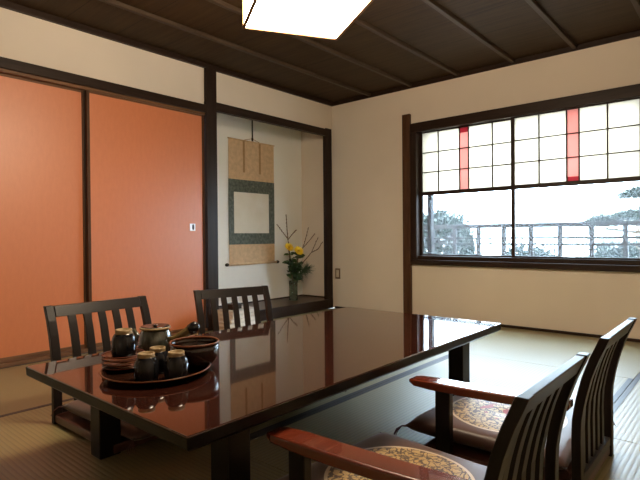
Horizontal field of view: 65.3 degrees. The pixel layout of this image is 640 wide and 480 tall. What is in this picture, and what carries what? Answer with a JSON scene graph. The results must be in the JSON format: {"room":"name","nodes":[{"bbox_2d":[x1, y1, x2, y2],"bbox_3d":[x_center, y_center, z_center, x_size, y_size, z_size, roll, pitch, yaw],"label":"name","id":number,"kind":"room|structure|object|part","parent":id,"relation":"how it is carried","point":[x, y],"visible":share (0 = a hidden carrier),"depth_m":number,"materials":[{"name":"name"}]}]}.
{"room":"traditional dwelling","nodes":[
{"label":"traditional dwelling","id":0,"kind":"room"},
{"bbox_2d":[0,7,331,129],"bbox_3d":[-1.798,-0.353,3.405,0.100,2.285,5.810,0,1,41],"label":"wall","id":1,"kind":"structure","parent":0,"point":[24,38],"depth_m":3.77,"materials":[{"name":"beige paint"}]},
{"bbox_2d":[0,73,87,362],"bbox_3d":[-2.000,-0.139,3.166,0.038,1.820,1.030,0,1,41],"label":"door","id":2,"kind":"structure","parent":1,"relation":"in","point":[43,251],"depth_m":3.32,"materials":[{"name":"orange paint"}]},
{"bbox_3d":[-2.013,-1.042,3.160,0.030,0.014,0.981,0,1,41],"label":"rail","id":3,"kind":"part","parent":2,"relation":"part of","materials":[{"name":"brown wood"}]},
{"bbox_3d":[-1.997,0.757,3.174,0.030,0.028,0.981,0,1,41],"label":"rail","id":4,"kind":"part","parent":2,"relation":"part of","materials":[{"name":"brown wood"}]},
{"bbox_2d":[0,56,205,346],"bbox_3d":[-2.320,-0.175,2.727,0.060,1.906,4.097,0,1,41],"label":"door","id":5,"kind":"structure","parent":1,"relation":"in","point":[145,164],"depth_m":3.84,"materials":[{"name":"orange paint"}]},
{"bbox_2d":[0,68,204,114],"bbox_3d":[-1.674,-1.064,3.516,0.066,0.020,2.037,0,1,41],"label":"door track","id":6,"kind":"object","parent":5,"relation":"attached to","point":[2,71],"visible":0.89,"depth_m":3.47,"materials":[{"name":"brown wood"}]},
{"bbox_3d":[-1.313,0.746,3.914,0.030,0.028,0.954,0,1,41],"label":"rail","id":7,"kind":"part","parent":5,"relation":"part of","materials":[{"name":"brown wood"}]},
{"bbox_3d":[-1.329,-1.053,3.900,0.030,0.014,0.954,0,1,41],"label":"rail","id":8,"kind":"part","parent":5,"relation":"part of","materials":[{"name":"brown wood"}]},
{"bbox_2d":[0,328,206,367],"bbox_3d":[-2.336,0.803,2.755,0.092,0.052,4.097,0,1,41],"label":"door threshold","id":9,"kind":"structure","parent":1,"relation":"attached to","point":[84,350],"depth_m":3.26,"materials":[{"name":"brown wood"}]},
{"bbox_2d":[0,0,332,105],"bbox_3d":[-1.758,-1.474,3.355,0.030,0.043,5.814,0,1,41],"label":"crown molding","id":10,"kind":"structure","parent":1,"relation":"attached to","point":[5,4],"depth_m":3.81,"materials":[{"name":"brown wood"}]},
{"bbox_2d":[204,68,218,330],"bbox_3d":[-0.965,-0.367,4.333,0.108,2.285,0.111,0,1,41],"label":"trim","id":11,"kind":"structure","parent":1,"relation":"attached to","point":[210,93],"depth_m":4.28,"materials":[{"name":"brown wood"}]},
{"bbox_2d":[217,103,325,135],"bbox_3d":[-0.436,-1.171,4.925,0.047,0.075,1.490,0,1,41],"label":"beam","id":12,"kind":"structure","parent":1,"relation":"attached to","point":[221,108],"depth_m":4.82,"materials":[{"name":"brown wood"}]},
{"bbox_2d":[260,299,328,320],"bbox_3d":[-0.404,0.714,4.925,0.030,0.105,1.490,0,1,41],"label":"sill","id":13,"kind":"structure","parent":1,"relation":"attached to","point":[296,309],"depth_m":5.10,"materials":[{"name":"brown wood"}]},
{"bbox_2d":[323,128,332,308],"bbox_3d":[0.087,-0.235,5.529,0.047,1.985,0.097,0,1,41],"label":"trim","id":14,"kind":"structure","parent":1,"relation":"attached to","point":[327,140],"depth_m":5.50,"materials":[{"name":"brown wood"}]},
{"bbox_2d":[217,113,302,305],"bbox_3d":[-0.640,-0.376,5.182,0.470,2.285,1.814,0,1,41],"label":"wall","id":15,"kind":"structure","parent":0,"point":[286,142],"depth_m":5.53,"materials":[{"name":"paint"}]},
{"bbox_2d":[219,294,323,306],"bbox_3d":[-0.593,0.656,5.157,0.370,0.014,1.614,0,1,41],"label":"baseboard","id":16,"kind":"structure","parent":15,"relation":"attached to","point":[301,294],"depth_m":5.66,"materials":[{"name":"brown wood"}]},
{"bbox_2d":[219,296,325,309],"bbox_3d":[-0.557,0.715,5.126,0.465,0.103,1.614,0,1,41],"label":"floor","id":17,"kind":"structure","parent":0,"point":[301,299],"depth_m":5.35,"materials":[{"name":"brown wood"}]},
{"bbox_2d":[289,280,297,300],"bbox_3d":[-0.290,0.550,5.432,0.098,0.215,0.098,0,1,41],"label":"glass vase","id":18,"kind":"object","parent":17,"relation":"on","point":[293,291],"visible":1,"depth_m":5.39,"materials":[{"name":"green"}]},
{"bbox_2d":[277,217,296,280],"bbox_3d":[-0.360,0.158,5.367,0.272,0.871,0.036,-1,1,-42],"label":"bare branch","id":19,"kind":"object","parent":18,"relation":"in","point":[286,217],"visible":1,"depth_m":5.38,"materials":[{"name":"brown plant"}]},
{"bbox_2d":[282,243,296,276],"bbox_3d":[-0.320,0.310,5.407,0.149,0.564,0.191,0,0,21],"label":"chrysanthemum","id":20,"kind":"object","parent":18,"relation":"on","point":[289,247],"visible":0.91,"depth_m":5.38,"materials":[{"name":"yellow plant"}]},
{"bbox_2d":[285,259,299,280],"bbox_3d":[-0.303,0.394,5.411,0.178,0.396,0.196,0,1,41],"label":"leafy sprig","id":21,"kind":"object","parent":18,"relation":"on","point":[290,260],"visible":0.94,"depth_m":5.38,"materials":[{"name":"green plant"}]},
{"bbox_2d":[289,246,302,280],"bbox_3d":[-0.252,0.326,5.409,0.152,0.532,0.167,0,1,41],"label":"chrysanthemum","id":22,"kind":"object","parent":18,"relation":"in","point":[298,250],"visible":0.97,"depth_m":5.39,"materials":[{"name":"yellow plant"}]},
{"bbox_2d":[289,262,302,279],"bbox_3d":[-0.265,0.412,5.394,0.162,0.361,0.184,0,0,4],"label":"leafy sprig","id":23,"kind":"object","parent":18,"relation":"on","point":[299,267],"visible":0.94,"depth_m":5.38,"materials":[{"name":"green plant"}]},
{"bbox_2d":[298,263,313,282],"bbox_3d":[-0.201,0.411,5.502,0.194,0.360,0.320,0,1,41],"label":"pine sprig","id":24,"kind":"object","parent":18,"relation":"in","point":[306,269],"visible":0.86,"depth_m":5.51,"materials":[{"name":"green plant"}]},
{"bbox_2d":[297,227,314,262],"bbox_3d":[-0.182,0.225,5.508,0.280,0.732,0.042,-1,0,-29],"label":"bare branch","id":25,"kind":"object","parent":18,"relation":"in","point":[308,227],"visible":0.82,"depth_m":5.52,"materials":[{"name":"brown plant"}]},
{"bbox_2d":[294,238,322,279],"bbox_3d":[-0.137,0.279,5.493,0.340,0.622,0.078,-1,0,-11],"label":"bare branch","id":26,"kind":"object","parent":18,"relation":"in","point":[317,238],"visible":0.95,"depth_m":5.51,"materials":[{"name":"brown plant"}]},
{"bbox_2d":[7,0,639,101],"bbox_3d":[-0.408,-1.514,2.202,4.820,0.088,6.034,0,1,41],"label":"ceiling","id":27,"kind":"structure","parent":0,"point":[392,43],"depth_m":3.69,"materials":[{"name":"brown wood"}]},
{"bbox_2d":[242,0,373,39],"bbox_3d":[-0.063,-1.207,2.022,0.436,0.584,0.436,-1,0,-18],"label":"pendant lamp","id":28,"kind":"object","parent":27,"relation":"hanging from","point":[322,19],"visible":1,"depth_m":2.06,"materials":[{"name":"white plastic"}]},
{"bbox_3d":[-0.715,-1.278,5.273,0.020,0.477,0.020,0,1,41],"label":"hanger","id":29,"kind":"object","parent":27,"relation":"hanging from","visible":0},
{"bbox_2d":[225,137,278,266],"bbox_3d":[-0.708,-0.404,5.280,0.034,1.335,0.741,0,1,41],"label":"scroll","id":30,"kind":"object","parent":29,"relation":"hanging from","point":[250,163],"visible":1,"depth_m":5.27,"materials":[{"name":"beige fabric"}]},
{"bbox_3d":[-0.718,-1.036,5.278,0.012,0.012,0.647,0,1,41],"label":"rod","id":31,"kind":"part","parent":30,"relation":"part of","materials":[{"name":"beige fabric"}]},
{"bbox_3d":[-0.718,-0.284,5.280,0.001,0.424,0.484,0,1,41],"label":"paper panel","id":32,"kind":"part","parent":30,"relation":"part of","materials":[{"name":"beige paper"}]},
{"bbox_3d":[-0.700,0.246,5.287,0.024,0.024,0.680,0,1,41],"label":"rod","id":33,"kind":"part","parent":30,"relation":"part of","materials":[{"name":"beige wood"}]},
{"bbox_2d":[301,36,639,338],"bbox_3d":[1.549,-0.390,4.427,4.770,2.285,0.175,0,1,41],"label":"wall","id":34,"kind":"structure","parent":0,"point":[367,195],"depth_m":4.82,"materials":[{"name":"beige paint"}]},
{"bbox_2d":[335,268,339,278],"bbox_3d":[0.196,0.371,5.531,0.070,0.116,0.010,0,1,41],"label":"wall switch","id":35,"kind":"object","parent":34,"relation":"attached to","point":[337,270],"visible":1,"depth_m":5.53,"materials":[{"name":"beige plastic"}]},
{"bbox_2d":[333,30,639,105],"bbox_3d":[1.690,-1.510,4.210,4.070,0.043,0.012,0,1,41],"label":"crown molding","id":36,"kind":"structure","parent":34,"relation":"attached to","point":[633,34],"depth_m":4.30,"materials":[{"name":"brown wood"}]},
{"bbox_2d":[335,306,639,341],"bbox_3d":[1.709,0.757,4.227,4.070,0.052,0.014,0,1,41],"label":"baseboard","id":37,"kind":"structure","parent":34,"relation":"attached to","point":[338,307],"depth_m":4.04,"materials":[{"name":"brown wood"}]},
{"bbox_2d":[410,84,639,272],"bbox_3d":[1.694,-0.451,4.304,1.994,1.377,0.190,0,1,41],"label":"window","id":38,"kind":"structure","parent":34,"relation":"attached to","point":[591,137],"depth_m":4.20,"materials":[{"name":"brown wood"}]},
{"bbox_3d":[1.685,-0.430,4.293,1.994,1.235,0.138,0,1,41],"label":"frame","id":39,"kind":"part","parent":38,"relation":"part of","materials":[{"name":"brown wood"}]},
{"bbox_3d":[1.149,-0.752,4.756,0.385,0.568,0.004,0,1,41],"label":"frosted pane","id":40,"kind":"part","parent":38,"relation":"part of","materials":[{"name":"white glass"}]},
{"bbox_3d":[1.333,-0.448,4.602,0.925,1.197,0.024,0,1,41],"label":"sash","id":41,"kind":"part","parent":38,"relation":"part of","materials":[{"name":"brown wood"}]},
{"bbox_3d":[1.510,-0.753,4.445,0.392,0.568,0.004,0,1,41],"label":"frosted pane","id":42,"kind":"part","parent":38,"relation":"part of","materials":[{"name":"white glass"}]},
{"bbox_3d":[1.686,0.194,4.294,1.994,0.088,0.150,0,1,41],"label":"sill","id":43,"kind":"part","parent":38,"relation":"part of","materials":[{"name":"brown wood"}]},
{"bbox_3d":[1.821,-0.753,4.137,0.412,0.568,0.004,0,1,41],"label":"frosted pane","id":44,"kind":"part","parent":38,"relation":"part of","materials":[{"name":"white glass"}]},
{"bbox_3d":[2.012,-0.449,3.976,0.970,1.197,0.024,0,1,41],"label":"sash","id":45,"kind":"part","parent":38,"relation":"part of","materials":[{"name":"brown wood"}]},
{"bbox_3d":[2.199,-0.754,3.809,0.407,0.568,0.004,0,1,41],"label":"frosted pane","id":46,"kind":"part","parent":38,"relation":"part of","materials":[{"name":"white glass"}]},
{"bbox_3d":[-0.197,0.861,2.043,4.300,0.090,6.014,0,1,41],"label":"floor","id":47,"kind":"structure","parent":0,"visible":0},
{"bbox_2d":[0,363,73,417],"bbox_3d":[-2.390,0.821,1.878,0.971,0.031,2.698,0,1,41],"label":"mat","id":48,"kind":"object","parent":47,"relation":"on","point":[19,392],"visible":0.42,"depth_m":2.60,"materials":[{"name":"beige wicker"}]},
{"bbox_2d":[0,400,287,479],"bbox_3d":[-0.696,0.810,1.519,2.058,0.030,1.028,0,1,41],"label":"mat","id":49,"kind":"object","parent":47,"relation":"on","point":[32,447],"visible":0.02,"depth_m":1.81,"materials":[{"name":"beige wicker"}]},
{"bbox_2d":[43,296,157,453],"bbox_3d":[-0.800,0.539,2.191,0.673,0.502,0.512,0,1,40],"label":"chair","id":50,"kind":"object","parent":49,"relation":"on","point":[81,426],"visible":0.36,"depth_m":2.25,"materials":[{"name":"black wood"}]},
{"bbox_3d":[-1.172,0.543,2.192,0.102,0.502,0.036,0,1,40],"label":"post","id":51,"kind":"part","parent":50,"relation":"part of","materials":[{"name":"black paint"}]},
{"bbox_3d":[-1.049,0.315,2.380,0.042,0.048,0.416,0,1,40],"label":"rail","id":52,"kind":"part","parent":50,"relation":"part of","materials":[{"name":"black paint"}]},
{"bbox_2d":[51,399,153,451],"bbox_3d":[-0.711,0.713,2.191,0.645,0.069,0.645,0,1,39],"label":"floor cushion","id":53,"kind":"object","parent":50,"relation":"on","point":[77,407],"visible":0.05,"depth_m":1.88,"materials":[{"name":"brown fabric"}]},
{"bbox_3d":[-0.882,0.537,2.538,0.102,0.502,0.036,0,1,40],"label":"post","id":54,"kind":"part","parent":50,"relation":"part of","materials":[{"name":"black paint"}]},
{"bbox_2d":[266,352,589,479],"bbox_3d":[0.263,0.537,1.292,0.683,0.502,0.483,0,1,41],"label":"chair","id":55,"kind":"object","parent":49,"relation":"on","point":[536,415],"visible":1,"depth_m":1.15,"materials":[{"name":"black paint"}]},
{"bbox_3d":[-0.051,0.660,1.295,0.055,0.250,0.032,0,1,41],"label":"arm post","id":56,"kind":"part","parent":55,"relation":"part of","materials":[{"name":"black paint"}]},
{"bbox_3d":[0.090,0.513,1.172,0.578,0.048,0.076,0,1,41],"label":"armrest","id":57,"kind":"part","parent":55,"relation":"part of","materials":[{"name":"red paint"}]},
{"bbox_2d":[277,432,486,479],"bbox_3d":[0.225,0.710,1.422,0.645,0.069,0.645,0,1,45],"label":"floor cushion","id":58,"kind":"object","parent":55,"relation":"on","point":[386,444],"visible":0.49,"depth_m":1.53,"materials":[{"name":"beige fabric"}]},
{"bbox_3d":[0.351,0.539,0.950,0.102,0.502,0.034,0,1,41],"label":"post","id":59,"kind":"part","parent":55,"relation":"part of","materials":[{"name":"black paint"}]},
{"bbox_3d":[0.508,0.311,1.092,0.042,0.048,0.392,0,1,41],"label":"rail","id":60,"kind":"part","parent":55,"relation":"part of","materials":[{"name":"black paint"}]},
{"bbox_3d":[0.630,0.534,1.272,0.102,0.502,0.034,0,1,41],"label":"post","id":61,"kind":"part","parent":55,"relation":"part of","materials":[{"name":"black paint"}]},
{"bbox_2d":[30,321,263,364],"bbox_3d":[-0.854,0.794,3.656,0.971,0.031,1.998,0,1,41],"label":"mat","id":62,"kind":"object","parent":47,"relation":"on","point":[98,351],"visible":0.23,"depth_m":3.36,"materials":[{"name":"beige wicker"}]},
{"bbox_3d":[-0.692,0.757,4.204,0.200,0.032,0.300,0,1,42],"label":"book","id":63,"kind":"object","parent":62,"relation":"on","visible":0},
{"bbox_3d":[-0.692,0.724,4.204,0.200,0.032,0.300,0,1,45],"label":"book","id":64,"kind":"object","parent":63,"relation":"on","visible":0},
{"bbox_2d":[219,320,254,327],"bbox_3d":[-0.695,0.691,4.191,0.200,0.032,0.300,0,1,44],"label":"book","id":65,"kind":"object","parent":64,"relation":"on","point":[221,324],"visible":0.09,"depth_m":4.10,"materials":[{"name":"white paper"}]},
{"bbox_2d":[218,316,254,323],"bbox_3d":[-0.684,0.658,4.205,0.200,0.032,0.300,0,1,44],"label":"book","id":66,"kind":"object","parent":65,"relation":"on","point":[251,317],"visible":0.27,"depth_m":4.12,"materials":[{"name":"white paper"}]},
{"bbox_2d":[218,312,254,319],"bbox_3d":[-0.689,0.625,4.203,0.200,0.032,0.300,0,1,37],"label":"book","id":67,"kind":"object","parent":66,"relation":"on","point":[252,313],"visible":0.15,"depth_m":4.11,"materials":[{"name":"white paper"}]},
{"bbox_2d":[217,306,253,315],"bbox_3d":[-0.689,0.592,4.195,0.200,0.032,0.300,0,1,37],"label":"book","id":68,"kind":"object","parent":67,"relation":"on","point":[241,310],"visible":0.47,"depth_m":4.11,"materials":[{"name":"white paper"}]},
{"bbox_2d":[227,302,241,309],"bbox_3d":[-0.728,0.549,4.152,0.104,0.046,0.124,0,0,29],"label":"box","id":69,"kind":"object","parent":68,"relation":"on","point":[230,307],"visible":0.39,"depth_m":4.10,"materials":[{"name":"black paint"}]},
{"bbox_2d":[262,308,337,321],"bbox_3d":[0.354,0.777,4.661,1.486,0.030,1.098,0,1,41],"label":"mat","id":70,"kind":"object","parent":47,"relation":"on","point":[331,308],"visible":0.14,"depth_m":5.12,"materials":[{"name":"beige wicker"}]},
{"bbox_2d":[250,351,447,436],"bbox_3d":[-0.094,0.792,3.000,1.033,0.031,1.998,0,1,41],"label":"mat","id":71,"kind":"object","parent":47,"relation":"on","point":[288,417],"visible":0.02,"depth_m":2.46,"materials":[{"name":"beige wicker"}]},
{"bbox_2d":[193,285,274,334],"bbox_3d":[-0.326,0.532,2.668,0.483,0.502,0.673,-1,1,-33],"label":"chair","id":72,"kind":"object","parent":71,"relation":"on","point":[212,294],"visible":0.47,"depth_m":2.88,"materials":[{"name":"black paint"}]},
{"bbox_3d":[-0.670,0.534,2.783,0.034,0.502,0.102,-1,1,-33],"label":"post","id":73,"kind":"part","parent":72,"relation":"part of","materials":[{"name":"black paint"}]},
{"bbox_3d":[-0.509,0.306,2.920,0.392,0.048,0.042,-1,1,-33],"label":"rail","id":74,"kind":"part","parent":72,"relation":"part of","materials":[{"name":"black paint"}]},
{"bbox_3d":[-0.315,0.529,3.017,0.034,0.502,0.102,-1,1,-33],"label":"post","id":75,"kind":"part","parent":72,"relation":"part of","materials":[{"name":"black paint"}]},
{"bbox_2d":[250,354,633,473],"bbox_3d":[0.686,0.791,2.327,1.023,0.031,1.998,0,1,41],"label":"mat","id":76,"kind":"object","parent":47,"relation":"on","point":[384,407],"visible":0.31,"depth_m":2.35,"materials":[{"name":"beige wicker"}]},
{"bbox_2d":[26,307,500,479],"bbox_3d":[-0.058,0.609,2.152,0.980,0.350,1.868,0,1,41],"label":"table","id":77,"kind":"object","parent":76,"relation":"on","point":[260,373],"visible":0.88,"depth_m":1.70,"materials":[{"name":"black paint"}]},
{"bbox_3d":[-0.794,0.639,1.851,0.076,0.307,0.080,0,1,41],"label":"leg","id":78,"kind":"part","parent":77,"relation":"part of","materials":[{"name":"black paint"}]},
{"bbox_2d":[99,363,210,386],"bbox_3d":[-0.539,0.430,1.652,0.349,0.024,0.349,0,1,41],"label":"round tray","id":79,"kind":"object","parent":77,"relation":"on","point":[126,377],"visible":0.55,"depth_m":1.57,"materials":[{"name":"brown paint"}]},
{"bbox_2d":[102,365,133,370],"bbox_3d":[-0.665,0.428,1.694,0.138,0.015,0.138,0,1,41],"label":"saucer","id":80,"kind":"object","parent":79,"relation":"on","point":[103,366],"visible":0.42,"depth_m":1.67,"materials":[{"name":"brown paint"}]},
{"bbox_2d":[101,360,134,366],"bbox_3d":[-0.664,0.415,1.690,0.138,0.015,0.138,-1,0,-16],"label":"saucer","id":81,"kind":"object","parent":80,"relation":"on","point":[110,364],"visible":0.52,"depth_m":1.67,"materials":[{"name":"brown paint"}]},
{"bbox_2d":[102,356,136,362],"bbox_3d":[-0.665,0.402,1.693,0.138,0.015,0.138,0,0,16],"label":"saucer","id":82,"kind":"object","parent":81,"relation":"on","point":[135,357],"visible":0.44,"depth_m":1.67,"materials":[{"name":"brown paint"}]},
{"bbox_2d":[101,348,144,358],"bbox_3d":[-0.664,0.389,1.690,0.138,0.015,0.138,-1,1,-41],"label":"saucer","id":83,"kind":"object","parent":82,"relation":"on","point":[108,354],"visible":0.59,"depth_m":1.67,"materials":[{"name":"brown paint"}]},
{"bbox_2d":[111,328,135,356],"bbox_3d":[-0.664,0.346,1.692,0.080,0.088,0.080,0,1,41],"label":"teacup","id":84,"kind":"object","parent":83,"relation":"on","point":[123,342],"visible":0.98,"depth_m":1.66,"materials":[{"name":"black ceramic"}]},
{"bbox_2d":[134,351,158,381],"bbox_3d":[-0.543,0.394,1.563,0.076,0.084,0.076,-1,0,-15],"label":"teacup","id":85,"kind":"object","parent":79,"relation":"on","point":[146,364],"visible":0.98,"depth_m":1.53,"materials":[{"name":"black ceramic"}]},
{"bbox_2d":[149,345,167,373],"bbox_3d":[-0.536,0.394,1.649,0.074,0.082,0.074,0,0,19],"label":"teacup","id":86,"kind":"object","parent":79,"relation":"on","point":[161,354],"visible":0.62,"depth_m":1.62,"materials":[{"name":"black ceramic"}]},
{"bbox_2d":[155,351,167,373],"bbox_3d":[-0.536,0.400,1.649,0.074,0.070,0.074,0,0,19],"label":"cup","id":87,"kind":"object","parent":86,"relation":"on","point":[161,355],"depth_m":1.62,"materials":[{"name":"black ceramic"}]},
{"bbox_2d":[132,321,199,351],"bbox_3d":[-0.568,0.365,1.837,0.242,0.136,0.121,-1,0,-15],"label":"teapot","id":88,"kind":"object","parent":79,"relation":"on","point":[156,334],"visible":0.83,"depth_m":1.79,"materials":[{"name":"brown ceramic"}]},
{"bbox_3d":[-0.670,0.354,1.841,0.049,0.058,0.029,0,0,7],"label":"spout","id":89,"kind":"part","parent":88,"relation":"part of","materials":[{"name":"brown ceramic"}]},
{"bbox_2d":[138,329,171,351],"bbox_3d":[-0.602,0.377,1.827,0.121,0.114,0.121,0,0,27],"label":"pot","id":90,"kind":"object","parent":88,"relation":"on","point":[147,338],"depth_m":1.78,"materials":[{"name":"grey ceramic"}]},
{"bbox_3d":[-0.603,0.319,1.827,0.103,0.012,0.103,0,0,27],"label":"lid","id":91,"kind":"part","parent":88,"relation":"part of","materials":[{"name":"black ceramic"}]},
{"bbox_3d":[-0.505,0.343,1.820,0.106,0.082,0.034,-1,0,-3],"label":"handle","id":92,"kind":"part","parent":88,"relation":"part of","materials":[{"name":"brown wood"}]},
{"bbox_3d":[-0.462,0.321,1.822,0.044,0.049,0.037,0,0,0],"label":"handle","id":93,"kind":"part","parent":88,"relation":"part of","materials":[{"name":"black ceramic"}]},
{"bbox_2d":[164,350,188,379],"bbox_3d":[-0.454,0.393,1.578,0.076,0.084,0.076,0,0,15],"label":"teacup","id":94,"kind":"object","parent":79,"relation":"on","point":[176,365],"visible":0.94,"depth_m":1.55,"materials":[{"name":"black ceramic"}]},
{"bbox_2d":[169,336,218,368],"bbox_3d":[-0.433,0.390,1.722,0.170,0.086,0.170,0,1,41],"label":"serving bowl","id":95,"kind":"object","parent":79,"relation":"on","point":[200,351],"visible":0.85,"depth_m":1.68,"materials":[{"name":"brown paint"}]},
{"bbox_3d":[-0.246,0.638,1.377,0.076,0.307,0.080,0,1,41],"label":"leg","id":96,"kind":"part","parent":77,"relation":"part of","materials":[{"name":"black paint"}]},
{"bbox_3d":[0.682,0.622,2.451,0.076,0.307,0.080,0,1,41],"label":"leg","id":97,"kind":"part","parent":77,"relation":"part of","materials":[{"name":"black paint"}]},
{"bbox_2d":[409,317,636,479],"bbox_3d":[0.719,0.529,1.793,0.647,0.502,0.483,0,1,41],"label":"chair","id":98,"kind":"object","parent":76,"relation":"on","point":[592,430],"visible":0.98,"depth_m":1.68,"materials":[{"name":"black paint"}]},
{"bbox_3d":[0.439,0.652,1.766,0.055,0.250,0.032,0,1,41],"label":"arm post","id":99,"kind":"part","parent":98,"relation":"part of","materials":[{"name":"black paint"}]},
{"bbox_3d":[0.546,0.505,1.673,0.542,0.048,0.076,0,1,41],"label":"armrest","id":100,"kind":"part","parent":98,"relation":"part of","materials":[{"name":"red paint"}]},
{"bbox_2d":[394,395,615,479],"bbox_3d":[0.722,0.702,1.937,0.645,0.069,0.645,0,1,40],"label":"floor cushion","id":101,"kind":"object","parent":98,"relation":"on","point":[477,423],"visible":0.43,"depth_m":1.84,"materials":[{"name":"beige fabric"}]},
{"bbox_3d":[0.794,0.531,1.462,0.102,0.502,0.034,0,1,41],"label":"post","id":102,"kind":"part","parent":98,"relation":"part of","materials":[{"name":"black paint"}]},
{"bbox_3d":[0.905,0.725,1.650,0.022,0.030,0.392,0,1,41],"label":"rail","id":103,"kind":"part","parent":98,"relation":"part of","materials":[{"name":"black paint"}]},
{"bbox_3d":[0.951,0.304,1.604,0.042,0.048,0.392,0,1,41],"label":"rail","id":104,"kind":"part","parent":98,"relation":"part of","materials":[{"name":"black paint"}]},
{"bbox_3d":[1.072,0.526,1.784,0.102,0.502,0.034,0,1,41],"label":"post","id":105,"kind":"part","parent":98,"relation":"part of","materials":[{"name":"black paint"}]},
{"bbox_2d":[469,327,639,378],"bbox_3d":[1.502,0.774,3.670,1.543,0.030,1.098,0,1,41],"label":"mat","id":106,"kind":"object","parent":47,"relation":"on","point":[529,346],"visible":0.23,"depth_m":3.51,"materials":[{"name":"beige wicker"}]},
{"bbox_2d":[593,439,639,479],"bbox_3d":[0.270,0.810,0.255,1.053,0.031,3.718,0,1,41],"label":"mat","id":107,"kind":"object","parent":47,"relation":"on","point":[624,464],"visible":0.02,"depth_m":1.73,"materials":[{"name":"beige wicker"}]},
{"bbox_2d":[613,372,639,443],"bbox_3d":[2.166,0.777,2.449,1.053,0.031,2.078,0,1,41],"label":"mat","id":108,"kind":"object","parent":47,"relation":"on","point":[626,410],"visible":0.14,"depth_m":2.21,"materials":[{"name":"beige wicker"}]},
{"label":"outside","id":109,"kind":"structure","parent":0,"visible":0},
{"bbox_3d":[2.185,0.849,4.877,8.000,0.090,1.310,0,1,41],"label":"floor","id":110,"kind":"structure","parent":109,"visible":0},
{"bbox_2d":[424,220,639,257],"bbox_3d":[2.219,0.311,5.224,6.800,0.980,0.060,0,1,41],"label":"wooden railing","id":111,"kind":"object","parent":110,"relation":"on","point":[590,224],"visible":0.25,"depth_m":5.12,"materials":[{"name":"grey wood"}]},
{"bbox_3d":[1.565,0.337,5.790,0.042,0.932,0.040,0,1,41],"label":"railing post","id":112,"kind":"part","parent":111,"relation":"part of","materials":[{"name":"grey wood"}]},
{"bbox_3d":[1.780,0.336,5.603,0.042,0.932,0.040,0,1,41],"label":"railing post","id":113,"kind":"part","parent":111,"relation":"part of","materials":[{"name":"grey wood"}]},
{"bbox_3d":[1.996,0.336,5.417,0.042,0.932,0.040,0,1,41],"label":"railing post","id":114,"kind":"part","parent":111,"relation":"part of","materials":[{"name":"grey wood"}]},
{"bbox_3d":[2.212,0.335,5.231,0.042,0.932,0.040,0,1,41],"label":"railing post","id":115,"kind":"part","parent":111,"relation":"part of","materials":[{"name":"grey wood"}]},
{"bbox_3d":[2.217,0.042,5.222,6.800,0.022,0.028,0,1,41],"label":"rail","id":116,"kind":"part","parent":111,"relation":"part of","materials":[{"name":"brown wood"}]},
{"bbox_3d":[2.216,-0.022,5.221,6.800,0.023,0.028,0,1,41],"label":"rail","id":117,"kind":"part","parent":111,"relation":"part of","materials":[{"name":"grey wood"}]},
{"bbox_3d":[2.215,-0.155,5.220,6.800,0.048,0.060,0,1,41],"label":"rail","id":118,"kind":"part","parent":111,"relation":"part of","materials":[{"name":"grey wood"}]},
{"bbox_3d":[2.427,0.335,5.044,0.042,0.932,0.040,0,1,41],"label":"railing post","id":119,"kind":"part","parent":111,"relation":"part of","materials":[{"name":"grey wood"}]},
{"bbox_3d":[2.643,0.334,4.858,0.042,0.932,0.040,0,1,41],"label":"railing post","id":120,"kind":"part","parent":111,"relation":"part of","materials":[{"name":"grey wood"}]},
{"bbox_3d":[2.859,0.334,4.672,0.042,0.932,0.040,0,1,41],"label":"railing post","id":121,"kind":"part","parent":111,"relation":"part of","materials":[{"name":"grey wood"}]},
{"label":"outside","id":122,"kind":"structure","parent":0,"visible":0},
{"bbox_3d":[9.829,1.099,15.256,30.000,0.200,24.086,0,1,41],"label":"ground","id":123,"kind":"structure","parent":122,"visible":0},
{"bbox_2d":[424,206,475,254],"bbox_3d":[1.833,0.291,7.884,1.360,1.630,1.151,0,1,41],"label":"bush","id":124,"kind":"object","parent":123,"relation":"on","point":[442,217],"visible":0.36,"depth_m":7.54,"materials":[{"name":"teal plant"}]},
{"bbox_2d":[501,241,557,256],"bbox_3d":[3.196,0.554,7.656,1.235,1.084,0.880,0,1,41],"label":"bush","id":125,"kind":"object","parent":123,"relation":"on","point":[520,251],"visible":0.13,"depth_m":7.54,"materials":[{"name":"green plant"}]},
{"bbox_2d":[452,219,634,256],"bbox_3d":[6.096,0.316,13.230,19.228,1.739,0.980,0,1,41],"label":"hedge","id":126,"kind":"object","parent":123,"relation":"on","point":[570,228],"visible":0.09,"depth_m":13.21,"materials":[{"name":"green plant"}]},
{"bbox_2d":[574,235,620,256],"bbox_3d":[4.577,0.494,8.028,1.015,1.174,0.981,0,1,41],"label":"bush","id":127,"kind":"object","parent":123,"relation":"on","point":[583,253],"visible":0.16,"depth_m":8.09,"materials":[{"name":"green plant"}]},
{"bbox_2d":[578,182,639,249],"bbox_3d":[5.898,-0.048,9.374,1.914,2.213,1.453,0,1,41],"label":"bush","id":128,"kind":"object","parent":123,"relation":"on","point":[611,204],"visible":0.45,"depth_m":9.43,"materials":[{"name":"green plant"}]},
{"bbox_2d":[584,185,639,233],"bbox_3d":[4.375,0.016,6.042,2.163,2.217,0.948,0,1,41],"label":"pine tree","id":129,"kind":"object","parent":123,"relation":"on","point":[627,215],"visible":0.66,"depth_m":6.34,"materials":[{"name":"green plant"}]},
{"bbox_2d":[584,239,639,257],"bbox_3d":[3.591,0.532,5.980,1.030,1.147,0.978,0,1,41],"label":"bush","id":130,"kind":"object","parent":123,"relation":"on","point":[612,252],"visible":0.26,"depth_m":5.91,"materials":[{"name":"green plant"}]}
]}

